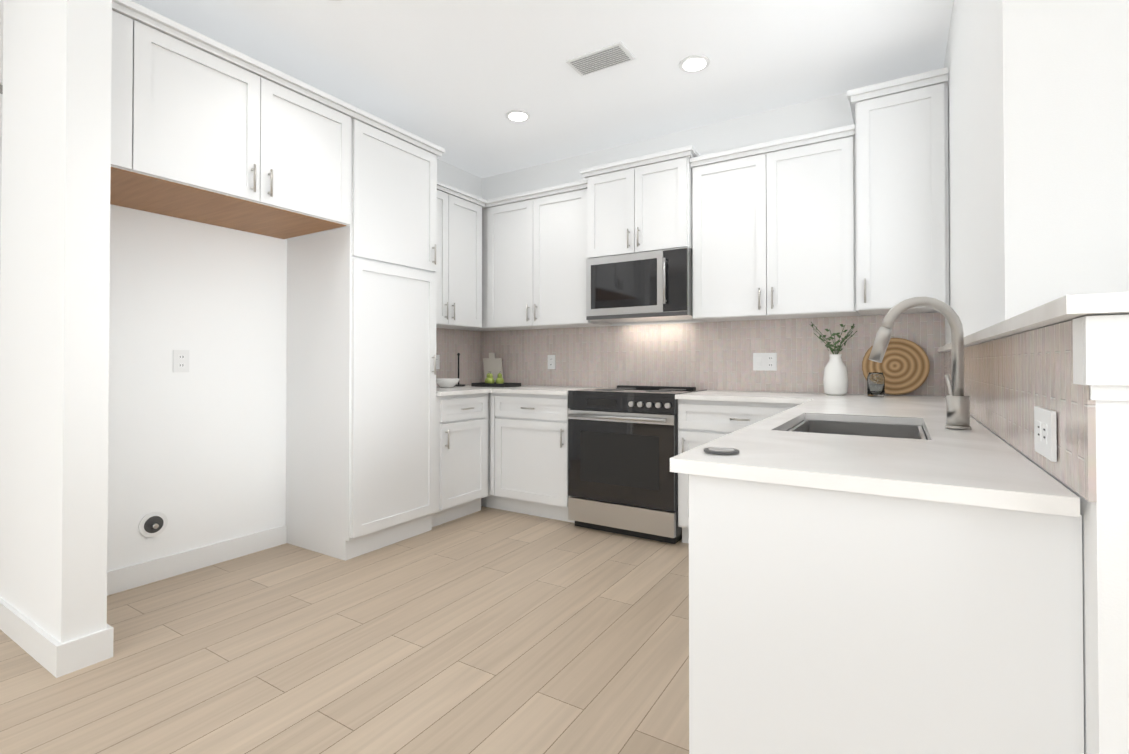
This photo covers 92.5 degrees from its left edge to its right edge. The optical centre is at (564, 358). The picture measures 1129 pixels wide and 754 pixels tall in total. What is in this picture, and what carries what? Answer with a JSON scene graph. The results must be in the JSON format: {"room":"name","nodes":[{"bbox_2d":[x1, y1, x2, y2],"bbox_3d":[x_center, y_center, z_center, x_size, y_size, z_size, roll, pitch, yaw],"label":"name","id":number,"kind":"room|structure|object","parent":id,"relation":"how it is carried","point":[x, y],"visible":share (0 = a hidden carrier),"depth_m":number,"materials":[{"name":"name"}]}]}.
{"room":"kitchen","nodes":[
{"label":"kitchen","id":0,"kind":"room"},
{"bbox_2d":[0,136,1,285],"bbox_3d":[-4.753,-0.260,3.227,0.150,2.800,7.090,0,-1,32],"label":"wall","id":1,"kind":"structure","parent":0,"point":[0,198],"depth_m":4.01,"materials":[{"name":"white paint"}]},
{"bbox_2d":[0,0,481,642],"bbox_3d":[-1.309,-0.258,3.449,0.770,2.800,3.080,0,-1,32],"label":"wall","id":2,"kind":"structure","parent":0,"point":[114,428],"depth_m":2.28,"materials":[{"name":"white paint"}]},
{"bbox_2d":[0,597,71,677],"bbox_3d":[-2.112,1.073,2.112,0.772,0.110,0.016,0,-1,32],"label":"baseboard","id":3,"kind":"structure","parent":2,"relation":"attached to","point":[49,653],"depth_m":2.02,"materials":[{"name":"white paint"}]},
{"bbox_2d":[72,624,113,665],"bbox_3d":[-2.004,1.074,2.201,0.682,0.110,0.042,0,-1,32],"label":"baseboard","id":4,"kind":"structure","parent":2,"relation":"attached to","point":[93,648],"depth_m":1.99,"materials":[{"name":"white paint"}]},
{"bbox_2d":[138,512,167,536],"bbox_3d":[-2.079,0.845,2.738,0.035,0.124,0.124,0,-1,32],"label":"outlet box","id":5,"kind":"object","parent":2,"relation":"attached to","point":[152,524],"visible":1,"depth_m":2.74,"materials":[{"name":"white plastic"}]},
{"bbox_2d":[173,350,188,371],"bbox_3d":[-2.027,0.016,2.856,0.008,0.118,0.075,0,-1,32],"label":"outlet","id":6,"kind":"object","parent":2,"relation":"attached to","point":[180,360],"visible":1,"depth_m":2.85,"materials":[{"name":"white plastic"}]},
{"bbox_2d":[107,525,286,595],"bbox_3d":[-2.012,1.081,2.864,0.016,0.110,1.108,0,-1,32],"label":"baseboard","id":7,"kind":"structure","parent":2,"relation":"attached to","point":[136,575],"depth_m":2.88,"materials":[{"name":"white paint"}]},
{"bbox_2d":[110,0,355,238],"bbox_3d":[-1.735,-1.073,2.715,0.663,0.664,1.106,0,-1,32],"label":"upper cabinet","id":8,"kind":"object","parent":2,"relation":"attached to","point":[206,129],"visible":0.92,"depth_m":2.48,"materials":[{"name":"white wood"}]},
{"bbox_2d":[436,328,479,385],"bbox_3d":[-1.071,-0.009,4.400,0.008,0.478,1.148,0,-1,32],"label":"tile backsplash","id":9,"kind":"structure","parent":2,"relation":"attached to","point":[449,342],"depth_m":4.66,"materials":[{"name":"beige tile"}]},
{"bbox_2d":[436,355,439,368],"bbox_3d":[-1.050,0.032,4.415,0.008,0.118,0.075,0,-1,32],"label":"outlet","id":10,"kind":"object","parent":9,"relation":"attached to","point":[437,361],"visible":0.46,"depth_m":4.43,"materials":[{"name":"white plastic"}]},
{"bbox_2d":[436,181,487,330],"bbox_3d":[-1.006,-0.771,4.151,0.383,1.040,0.780,0,-1,32],"label":"upper cabinet","id":11,"kind":"object","parent":2,"relation":"attached to","point":[462,216],"depth_m":4.20,"materials":[{"name":"white wood"}]},
{"bbox_2d":[0,506,688,753],"bbox_3d":[-1.036,1.167,0.999,8.800,0.100,7.250,0,-1,32],"label":"floor","id":12,"kind":"structure","parent":0,"point":[485,630],"depth_m":2.03,"materials":[{"name":"brown wood"}]},
{"bbox_2d":[286,107,444,560],"bbox_3d":[-1.259,-0.128,3.473,0.663,2.540,0.695,0,-1,32],"label":"pantry cabinet","id":13,"kind":"object","parent":12,"relation":"on","point":[361,400],"visible":0.98,"depth_m":3.22,"materials":[{"name":"white wood"}]},
{"bbox_2d":[432,393,495,526],"bbox_3d":[-0.943,0.702,3.971,0.665,0.890,0.566,0,-1,32],"label":"base cabinet","id":14,"kind":"object","parent":12,"relation":"on","point":[465,423],"depth_m":3.82,"materials":[{"name":"white wood"}]},
{"bbox_2d":[436,385,491,395],"bbox_3d":[-0.951,0.241,3.953,0.660,0.027,0.518,0,-1,32],"label":"countertop","id":15,"kind":"structure","parent":14,"relation":"on","point":[467,389],"depth_m":3.91,"materials":[{"name":"stone"}]},
{"bbox_2d":[436,378,459,387],"bbox_3d":[-0.906,0.192,4.159,0.200,0.070,0.200,0,-1,32],"label":"bowl","id":16,"kind":"object","parent":15,"relation":"on","point":[446,382],"visible":0.96,"depth_m":4.10,"materials":[{"name":"white ceramic"}]},
{"bbox_2d":[455,353,464,385],"bbox_3d":[-0.877,0.094,4.472,0.110,0.274,0.110,0,-1,32],"label":"stand","id":17,"kind":"object","parent":15,"relation":"on","point":[458,354],"visible":0.77,"depth_m":4.46,"materials":[{"name":"black metal"}]},
{"bbox_2d":[500,393,574,522],"bbox_3d":[-0.094,0.704,4.125,0.686,0.890,0.630,0,-1,32],"label":"base cabinet","id":18,"kind":"object","parent":12,"relation":"on","point":[505,451],"depth_m":3.85,"materials":[{"name":"white wood"}]},
{"bbox_2d":[492,385,604,394],"bbox_3d":[-0.368,0.244,4.278,1.308,0.027,0.650,0,-1,32],"label":"countertop","id":19,"kind":"structure","parent":18,"relation":"on","point":[523,389],"depth_m":3.93,"materials":[{"name":"stone"}]},
{"bbox_2d":[483,353,502,381],"bbox_3d":[-0.631,0.091,4.773,0.200,0.279,0.053,0,-1,32],"label":"cutting board","id":20,"kind":"object","parent":19,"relation":"on","point":[492,364],"visible":0.82,"depth_m":4.76,"materials":[{"name":"beige"}]},
{"bbox_2d":[471,372,520,386],"bbox_3d":[-0.556,0.167,4.401,0.340,0.125,0.220,0,-1,32],"label":"tray","id":21,"kind":"object","parent":19,"relation":"on","point":[490,381],"visible":1,"depth_m":4.35,"materials":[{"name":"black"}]},
{"bbox_2d":[568,385,706,543],"bbox_3d":[0.496,0.675,3.702,0.756,0.940,0.706,0,-1,32],"label":"range","id":22,"kind":"object","parent":12,"relation":"on","point":[622,450],"visible":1,"depth_m":3.44,"materials":[{"name":"black metal"}]},
{"bbox_2d":[678,399,799,543],"bbox_3d":[1.166,0.696,3.343,0.753,0.890,0.630,0,-1,32],"label":"base cabinet","id":23,"kind":"object","parent":12,"relation":"on","point":[701,422],"depth_m":3.19,"materials":[{"name":"white wood"}]},
{"bbox_2d":[675,390,807,402],"bbox_3d":[1.154,0.234,3.333,0.748,0.027,0.650,0,-1,32],"label":"countertop","id":24,"kind":"structure","parent":23,"relation":"on","point":[714,395],"depth_m":3.17,"materials":[{"name":"stone"}]},
{"bbox_2d":[835,421,927,439],"bbox_3d":[1.724,0.692,2.997,0.675,0.890,0.630,0,-1,32],"label":"base cabinet","id":25,"kind":"object","parent":12,"relation":"on","point":[835,421],"depth_m":2.69,"materials":[{"name":"white"}]},
{"bbox_2d":[670,393,1079,516],"bbox_3d":[1.180,0.222,2.081,0.616,0.027,2.750,0,-1,32],"label":"countertop","id":26,"kind":"structure","parent":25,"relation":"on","point":[977,464],"depth_m":1.16,"materials":[{"name":"stone"}]},
{"bbox_2d":[704,447,738,454],"bbox_3d":[0.329,0.194,1.133,0.072,0.006,0.072,0,-1,32],"label":"grommet","id":27,"kind":"object","parent":26,"relation":"on","point":[721,450],"visible":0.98,"depth_m":1.11,"materials":[{"name":"grey metal"}]},
{"bbox_2d":[811,322,856,394],"bbox_3d":[1.601,-0.002,3.223,0.260,0.439,0.161,0,-1,32],"label":"vase","id":28,"kind":"object","parent":26,"relation":"on","point":[835,379],"visible":0.98,"depth_m":3.17,"materials":[{"name":"white ceramic"}]},
{"bbox_2d":[788,420,925,439],"bbox_3d":[0.908,0.333,1.690,0.369,0.202,0.634,0,-1,32],"label":"sink basin","id":29,"kind":"object","parent":26,"relation":"in","point":[875,430],"visible":0.08,"depth_m":1.94,"materials":[{"name":"silver metal"}]},
{"bbox_2d":[867,372,884,396],"bbox_3d":[1.748,0.148,3.030,0.086,0.135,0.086,0,-1,32],"label":"glass jar","id":30,"kind":"object","parent":26,"relation":"on","point":[875,384],"visible":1,"depth_m":3.00,"materials":[{"name":"clear glass"}]},
{"bbox_2d":[862,338,929,394],"bbox_3d":[1.941,0.047,3.172,0.340,0.340,0.016,0,-13,32],"label":"board","id":31,"kind":"object","parent":26,"relation":"on","point":[903,367],"visible":0.75,"depth_m":3.15,"materials":[{"name":"beige wood"}]},
{"bbox_2d":[869,296,970,429],"bbox_3d":[1.044,0.012,1.594,0.249,0.379,0.197,0,-1,32],"label":"faucet","id":32,"kind":"object","parent":26,"relation":"on","point":[958,408],"visible":1,"depth_m":1.54,"materials":[{"name":"silver metal"}]},
{"bbox_2d":[689,420,1083,753],"bbox_3d":[1.032,0.680,1.819,0.612,0.890,2.096,0,-1,32],"label":"base cabinet right leg","id":33,"kind":"object","parent":12,"relation":"on","point":[824,621],"visible":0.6,"depth_m":0.90,"materials":[{"name":"white"}]},
{"bbox_2d":[708,453,951,502],"bbox_3d":[0.589,0.212,1.172,0.330,0.027,0.580,0,-1,32],"label":"countertop","id":34,"kind":"structure","parent":33,"relation":"on","point":[903,483],"depth_m":0.93,"materials":[{"name":"stone"}]},
{"bbox_2d":[0,0,952,177],"bbox_3d":[-1.036,-1.733,1.029,8.800,0.100,7.250,0,-1,32],"label":"ceiling","id":35,"kind":"structure","parent":0,"point":[457,80],"depth_m":2.98,"materials":[{"name":"white paint"}]},
{"bbox_2d":[505,110,529,121],"bbox_3d":[-0.318,-1.650,3.684,0.170,0.011,0.170,0,-1,32],"label":"recessed light","id":36,"kind":"object","parent":35,"relation":"in","point":[517,115],"visible":1,"depth_m":3.67,"materials":[{"name":"white paint"}]},
{"bbox_2d":[566,41,634,76],"bbox_3d":[0.198,-1.654,2.999,0.340,0.013,0.180,0,-1,32],"label":"ceiling vent","id":37,"kind":"object","parent":35,"relation":"in","point":[606,57],"visible":0.98,"depth_m":2.98,"materials":[{"name":"white metal"}]},
{"bbox_2d":[679,55,709,72],"bbox_3d":[0.732,-1.657,3.044,0.170,0.011,0.170,0,-1,32],"label":"recessed light","id":38,"kind":"object","parent":35,"relation":"in","point":[693,63],"visible":1,"depth_m":3.03,"materials":[{"name":"white paint"}]},
{"bbox_2d":[482,92,945,397],"bbox_3d":[0.828,-0.252,4.018,8.800,2.800,0.140,0,-1,32],"label":"wall","id":39,"kind":"structure","parent":0,"point":[821,114],"depth_m":3.85,"materials":[{"name":"white paint"}]},
{"bbox_2d":[488,180,610,330],"bbox_3d":[-0.300,-0.768,4.405,1.316,1.040,0.396,0,-1,32],"label":"upper cabinet","id":40,"kind":"object","parent":39,"relation":"attached to","point":[514,262],"depth_m":4.17,"materials":[{"name":"white wood"}]},
{"bbox_2d":[580,145,699,258],"bbox_3d":[0.574,-1.035,3.844,0.826,0.638,0.434,0,-1,32],"label":"upper cabinet","id":41,"kind":"object","parent":39,"relation":"attached to","point":[642,204],"visible":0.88,"depth_m":3.66,"materials":[{"name":"white wood"}]},
{"bbox_2d":[586,247,694,323],"bbox_3d":[0.570,-0.493,3.832,0.756,0.438,0.447,0,-1,32],"label":"microwave","id":42,"kind":"object","parent":41,"relation":"attached to","point":[654,286],"visible":0.96,"depth_m":3.66,"materials":[{"name":"silver metal"}]},
{"bbox_2d":[480,313,944,395],"bbox_3d":[0.711,-0.013,4.001,3.456,0.478,0.008,0,-1,32],"label":"tile backsplash","id":43,"kind":"structure","parent":39,"relation":"attached to","point":[701,355],"depth_m":3.82,"materials":[{"name":"beige tile"}]},
{"bbox_2d":[548,355,554,368],"bbox_3d":[-0.109,0.033,4.497,0.075,0.118,0.008,0,-1,32],"label":"electrical outlet","id":44,"kind":"object","parent":43,"relation":"attached to","point":[551,361],"visible":1,"depth_m":4.49,"materials":[{"name":"white plastic"}]},
{"bbox_2d":[753,353,776,370],"bbox_3d":[1.335,0.024,3.600,0.150,0.118,0.010,0,-1,32],"label":"electrical outlet","id":45,"kind":"object","parent":43,"relation":"attached to","point":[764,361],"visible":1,"depth_m":3.60,"materials":[{"name":"white plastic"}]},
{"bbox_2d":[690,124,859,321],"bbox_3d":[1.313,-0.778,3.411,0.946,1.040,0.384,0,-1,32],"label":"upper cabinet","id":46,"kind":"object","parent":39,"relation":"attached to","point":[773,229],"visible":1,"depth_m":3.25,"materials":[{"name":"white wood"}]},
{"bbox_2d":[847,67,948,315],"bbox_3d":[1.866,-0.868,3.034,0.455,1.208,0.444,0,-1,32],"label":"upper cabinet","id":47,"kind":"object","parent":39,"relation":"attached to","point":[902,193],"visible":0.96,"depth_m":2.87,"materials":[{"name":"white wood"}]},
{"bbox_2d":[944,0,987,428],"bbox_3d":[1.734,-0.270,2.243,0.140,2.800,1.920,0,-1,32],"label":"wall","id":48,"kind":"structure","parent":0,"point":[964,56],"depth_m":2.04,"materials":[{"name":"white paint"}]},
{"bbox_2d":[940,320,1096,501],"bbox_3d":[1.434,0.080,1.896,0.008,0.248,2.760,0,-1,32],"label":"tile backsplash","id":49,"kind":"structure","parent":48,"relation":"attached to","point":[1011,382],"depth_m":1.01,"materials":[{"name":"beige tile"}]},
{"bbox_2d":[1034,406,1056,461],"bbox_3d":[0.817,0.126,0.919,0.008,0.080,0.130,0,-1,32],"label":"electrical outlet","id":50,"kind":"object","parent":49,"relation":"attached to","point":[1045,439],"visible":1,"depth_m":0.90,"materials":[{"name":"white plastic"}]},
{"bbox_2d":[984,0,1128,441],"bbox_3d":[2.237,-0.286,0.707,2.614,2.800,0.140,0,-1,32],"label":"wall","id":51,"kind":"structure","parent":0,"point":[1038,133],"depth_m":1.29,"materials":[{"name":"white paint"}]},
{"bbox_2d":[1006,400,1128,753],"bbox_3d":[2.009,0.525,0.333,2.614,1.170,0.718,0,-1,32],"label":"wall","id":52,"kind":"structure","parent":0,"point":[1105,546],"depth_m":0.71,"materials":[{"name":"white paint"}]},
{"bbox_2d":[938,292,1128,351],"bbox_3d":[2.531,-0.065,1.212,2.649,0.025,2.823,0,-1,32],"label":"sill","id":53,"kind":"structure","parent":52,"relation":"on","point":[1065,308],"depth_m":0.78,"materials":[{"name":"stone"}]},
{"bbox_2d":[1072,314,1128,400],"bbox_3d":[1.824,-0.007,0.051,2.626,0.112,0.064,0,-1,32],"label":"trim","id":54,"kind":"structure","parent":52,"relation":"attached to","point":[1101,356],"depth_m":0.71,"materials":[{"name":"white paint"}]}
]}

